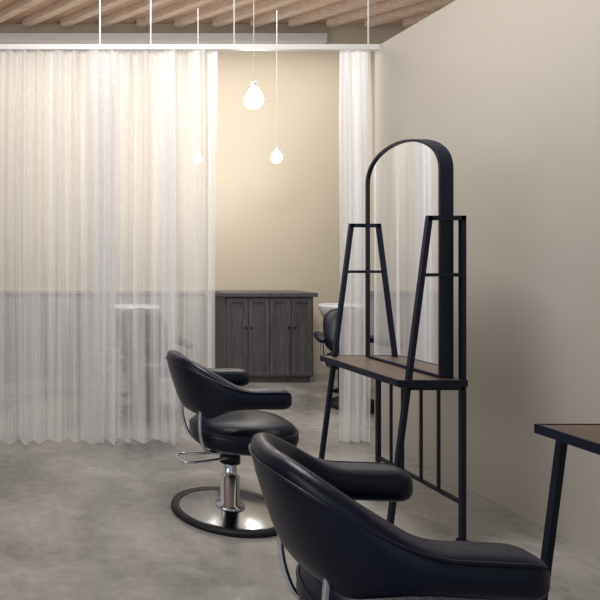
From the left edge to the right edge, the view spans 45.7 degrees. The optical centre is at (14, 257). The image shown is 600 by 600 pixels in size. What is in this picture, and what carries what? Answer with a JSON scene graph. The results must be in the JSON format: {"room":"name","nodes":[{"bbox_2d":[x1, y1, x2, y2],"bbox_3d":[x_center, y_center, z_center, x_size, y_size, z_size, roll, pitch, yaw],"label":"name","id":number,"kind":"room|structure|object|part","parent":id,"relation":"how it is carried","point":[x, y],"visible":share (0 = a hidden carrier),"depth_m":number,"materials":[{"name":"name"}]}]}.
{"room":"hair salon","nodes":[
{"label":"hair salon","id":0,"kind":"room"},
{"bbox_2d":[0,24,408,373],"bbox_3d":[1.400,-0.690,7.100,11.200,4.080,0.200,0,0,0],"label":"wall","id":1,"kind":"structure","parent":0,"point":[278,225],"depth_m":7.00,"materials":[{"name":"beige paint"}]},
{"bbox_2d":[4,291,204,373],"bbox_3d":[-1.000,0.865,6.978,6.400,0.970,0.045,0,0,0],"label":"trim","id":2,"kind":"structure","parent":1,"relation":"attached to","point":[8,295],"depth_m":6.97,"materials":[{"name":"grey"}]},
{"bbox_2d":[0,33,326,43],"bbox_3d":[-0.315,-2.520,6.930,7.770,0.100,0.140,0,0,0],"label":"beam","id":3,"kind":"structure","parent":1,"relation":"attached to","point":[5,38],"depth_m":6.86,"materials":[{"name":"white paint"}]},
{"bbox_2d":[0,0,442,23],"bbox_3d":[1.400,-2.780,2.100,11.200,0.100,10.200,0,0,0],"label":"ceiling","id":4,"kind":"structure","parent":0,"point":[17,19],"depth_m":6.67,"materials":[{"name":"brown wood"}]},
{"bbox_2d":[0,0,379,50],"bbox_3d":[-0.775,-2.124,4.380,6.850,1.212,0.040,0,0,0],"label":"rail","id":5,"kind":"object","parent":4,"relation":"hanging from","point":[15,47],"visible":1,"depth_m":4.36,"materials":[{"name":"white metal"}]},
{"bbox_2d":[0,49,114,444],"bbox_3d":[-1.692,-0.089,4.383,4.816,2.854,0.190,0,0,0],"label":"sheer curtain","id":6,"kind":"object","parent":5,"relation":"hanging from","point":[31,397],"visible":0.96,"depth_m":4.37,"materials":[{"name":"white fabric"}]},
{"bbox_2d":[93,50,174,443],"bbox_3d":[0.865,-0.089,4.401,0.610,2.854,0.161,0,0,0],"label":"sheer curtain","id":7,"kind":"object","parent":5,"relation":"hanging from","point":[135,349],"visible":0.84,"depth_m":4.40,"materials":[{"name":"white fabric"}]},
{"bbox_2d":[160,49,217,444],"bbox_3d":[1.264,-0.089,4.377,0.427,2.854,0.179,0,0,0],"label":"sheer curtain","id":8,"kind":"object","parent":5,"relation":"hanging from","point":[171,118],"visible":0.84,"depth_m":4.37,"materials":[{"name":"white fabric"}]},
{"bbox_2d":[339,50,371,442],"bbox_3d":[2.480,-0.089,4.377,0.219,2.854,0.098,0,0,0],"label":"sheer curtain","id":9,"kind":"object","parent":5,"relation":"hanging from","point":[362,103],"visible":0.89,"depth_m":4.37,"materials":[{"name":"white fabric"}]},
{"bbox_2d":[0,0,454,27],"bbox_3d":[1.400,-2.695,2.000,11.178,0.070,9.862,0,0,0],"label":"ceiling beams","id":10,"kind":"structure","parent":4,"relation":"attached to","point":[20,6],"depth_m":6.54,"materials":[{"name":"brown wood"}]},
{"bbox_2d":[244,0,263,108],"bbox_3d":[2.070,-2.005,5.200,0.160,1.430,0.160,0,0,0],"label":"pendant bulb","id":11,"kind":"object","parent":4,"relation":"hanging from","point":[253,99],"visible":1,"depth_m":5.16,"materials":[{"name":"glowing frosted white glass"},{"name":"steel wire"}]},
{"bbox_2d":[250,81,256,87],"bbox_3d":[2.070,-1.500,5.200,0.054,0.060,0.054,0,0,0],"label":"socket","id":12,"kind":"object","parent":11,"relation":"attached to","point":[253,84],"depth_m":5.18,"materials":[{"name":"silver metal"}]},
{"bbox_3d":[2.070,-2.121,5.200,0.006,1.198,0.006,0,0,0],"label":"cord","id":13,"kind":"part","parent":11,"relation":"part of","materials":[{"name":"silver metal"}]},
{"bbox_3d":[2.070,-1.382,5.200,0.160,0.184,0.160,0,0,0],"label":"glass bulb","id":14,"kind":"part","parent":11,"relation":"part of","materials":[{"name":"white glass"}]},
{"bbox_2d":[271,0,281,162],"bbox_3d":[2.640,-1.839,6.050,0.104,1.762,0.104,0,0,0],"label":"pendant bulb","id":15,"kind":"object","parent":4,"relation":"hanging from","point":[276,157],"visible":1,"depth_m":6.05,"materials":[{"name":"white glass"}]},
{"bbox_3d":[2.640,-1.018,6.050,0.104,0.120,0.104,0,0,0],"label":"glass bulb","id":16,"kind":"part","parent":15,"relation":"part of","materials":[{"name":"white glass"}]},
{"bbox_3d":[2.640,-1.914,6.050,0.006,1.611,0.006,0,0,0],"label":"cord","id":17,"kind":"part","parent":15,"relation":"part of","materials":[{"name":"silver metal"}]},
{"bbox_2d":[0,374,599,599],"bbox_3d":[1.400,1.400,2.100,11.200,0.100,10.200,0,0,0],"label":"floor","id":18,"kind":"structure","parent":0,"point":[80,520],"depth_m":3.11,"materials":[{"name":"concrete"}]},
{"bbox_2d":[122,304,131,415],"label":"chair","id":19,"kind":"object","parent":18,"relation":"on","point":[125,412],"depth_m":5.47,"materials":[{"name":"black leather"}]},
{"bbox_2d":[144,304,152,419],"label":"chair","id":20,"kind":"object","parent":18,"relation":"on","point":[147,358],"depth_m":5.17,"materials":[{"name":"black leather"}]},
{"bbox_2d":[122,304,159,311],"bbox_3d":[1.170,0.600,5.910,0.510,0.260,0.510,0,0,0],"label":"basin","id":21,"kind":"object","parent":20,"relation":"in","point":[147,306],"depth_m":6.05,"materials":[{"name":"grey ceramic"}]},
{"bbox_3d":[1.170,0.700,5.530,0.480,0.466,0.270,0,0,0],"label":"backrest","id":22,"kind":"part","parent":20,"relation":"part of","materials":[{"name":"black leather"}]},
{"bbox_3d":[1.170,0.930,5.175,0.500,0.140,0.550,0,0,0],"label":"seat","id":23,"kind":"part","parent":20,"relation":"part of","materials":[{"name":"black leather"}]},
{"bbox_2d":[158,306,170,418],"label":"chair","id":24,"kind":"object","parent":18,"relation":"on","point":[166,407],"depth_m":5.41,"materials":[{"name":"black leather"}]},
{"bbox_2d":[179,336,191,356],"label":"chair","id":25,"kind":"object","parent":18,"relation":"on","point":[181,340],"depth_m":5.08,"materials":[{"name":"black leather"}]},
{"bbox_3d":[1.460,0.730,5.245,0.090,0.068,0.550,0,0,0],"label":"armrest","id":26,"kind":"part","parent":25,"relation":"part of","materials":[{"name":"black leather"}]},
{"bbox_2d":[165,350,298,537],"bbox_3d":[1.145,0.925,3.190,0.669,0.849,0.648,0,0,0],"label":"salon chair","id":27,"kind":"object","parent":18,"relation":"on","point":[228,415],"visible":0.98,"depth_m":3.04,"materials":[{"name":"black leather"}]},
{"bbox_3d":[0.988,1.059,3.194,0.253,0.032,0.167,0,0,0],"label":"pump lever","id":28,"kind":"part","parent":27,"relation":"part of","materials":[{"name":"silver metal"}]},
{"bbox_2d":[189,410,298,455],"bbox_3d":[1.209,0.910,3.190,0.540,0.160,0.502,0,0,0],"label":"seat cushion","id":29,"kind":"object","parent":27,"relation":"on","point":[232,432],"depth_m":3.03,"materials":[{"name":"black leather"}]},
{"bbox_2d":[214,290,317,381],"bbox_3d":[2.750,0.863,6.704,1.030,0.975,0.493,0,0,0],"label":"base cabinet","id":30,"kind":"object","parent":18,"relation":"on","point":[266,334],"visible":0.9,"depth_m":6.49,"materials":[{"name":"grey wood"}]},
{"bbox_2d":[313,303,374,413],"bbox_3d":[3.196,0.909,5.702,0.670,0.883,1.265,0,0,22],"label":"chair","id":31,"kind":"object","parent":18,"relation":"on","point":[328,311],"visible":0.34,"depth_m":5.62,"materials":[{"name":"black leather"}]},
{"bbox_3d":[2.819,0.730,5.544,0.090,0.068,0.550,0,0,22],"label":"armrest","id":32,"kind":"part","parent":31,"relation":"part of","materials":[{"name":"black leather"}]},
{"bbox_2d":[318,303,364,317],"bbox_3d":[3.337,0.600,6.052,0.510,0.260,0.510,0,0,22],"label":"basin","id":33,"kind":"object","parent":31,"relation":"in","point":[324,308],"depth_m":6.07,"materials":[{"name":"grey ceramic"}]},
{"bbox_3d":[3.195,0.700,5.700,0.480,0.466,0.270,0,0,22],"label":"backrest","id":34,"kind":"part","parent":31,"relation":"part of","materials":[{"name":"black leather"}]},
{"bbox_3d":[3.062,0.930,5.370,0.500,0.140,0.550,0,0,22],"label":"seat","id":35,"kind":"part","parent":31,"relation":"part of","materials":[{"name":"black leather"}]},
{"bbox_2d":[319,139,467,540],"bbox_3d":[1.948,0.365,3.190,0.391,1.970,0.724,0,0,0],"label":"station","id":36,"kind":"object","parent":18,"relation":"on","point":[409,224],"visible":0.91,"depth_m":3.06,"materials":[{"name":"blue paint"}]},
{"bbox_2d":[325,356,458,379],"bbox_3d":[1.975,0.591,3.190,0.320,0.026,0.710,0,0,0],"label":"shelf","id":37,"kind":"object","parent":36,"relation":"attached to","point":[375,367],"depth_m":3.14,"materials":[{"name":"brown wood"}]},
{"bbox_2d":[365,139,453,377],"bbox_3d":[2.068,-0.022,3.180,0.064,1.196,0.614,0,0,0],"label":"mirror","id":38,"kind":"object","parent":36,"relation":"on","point":[408,181],"depth_m":3.12,"materials":[{"name":"clear glass"}]},
{"bbox_2d":[248,432,549,599],"bbox_3d":[0.978,0.925,1.590,0.669,0.849,0.648,0,0,6],"label":"salon chair","id":39,"kind":"object","parent":18,"relation":"on","point":[342,549],"visible":1,"depth_m":1.38,"materials":[{"name":"black leather"}]},
{"bbox_2d":[296,566,487,599],"bbox_3d":[1.042,0.910,1.583,0.540,0.160,0.502,0,0,6],"label":"seat cushion","id":40,"kind":"object","parent":39,"relation":"on","point":[308,587],"depth_m":1.58,"materials":[{"name":"black leather"}]},
{"bbox_2d":[534,424,599,599],"bbox_3d":[1.948,0.963,1.725,0.391,0.774,0.724,0,0,0],"label":"console table","id":41,"kind":"object","parent":18,"relation":"on","point":[586,437],"visible":1,"depth_m":2.03,"materials":[{"name":"black paint"}]},
{"bbox_2d":[543,425,599,442],"bbox_3d":[1.975,0.591,1.725,0.320,0.026,0.710,0,0,0],"label":"shelf","id":42,"kind":"object","parent":41,"relation":"attached to","point":[562,433],"depth_m":2.00,"materials":[{"name":"brown wood"}]},
{"bbox_2d":[375,0,599,555],"bbox_3d":[2.725,-0.100,0.710,0.150,2.900,7.420,0,0,0],"label":"wall","id":43,"kind":"structure","parent":0,"point":[510,89],"depth_m":3.18,"materials":[{"name":"beige paint"}]}
]}

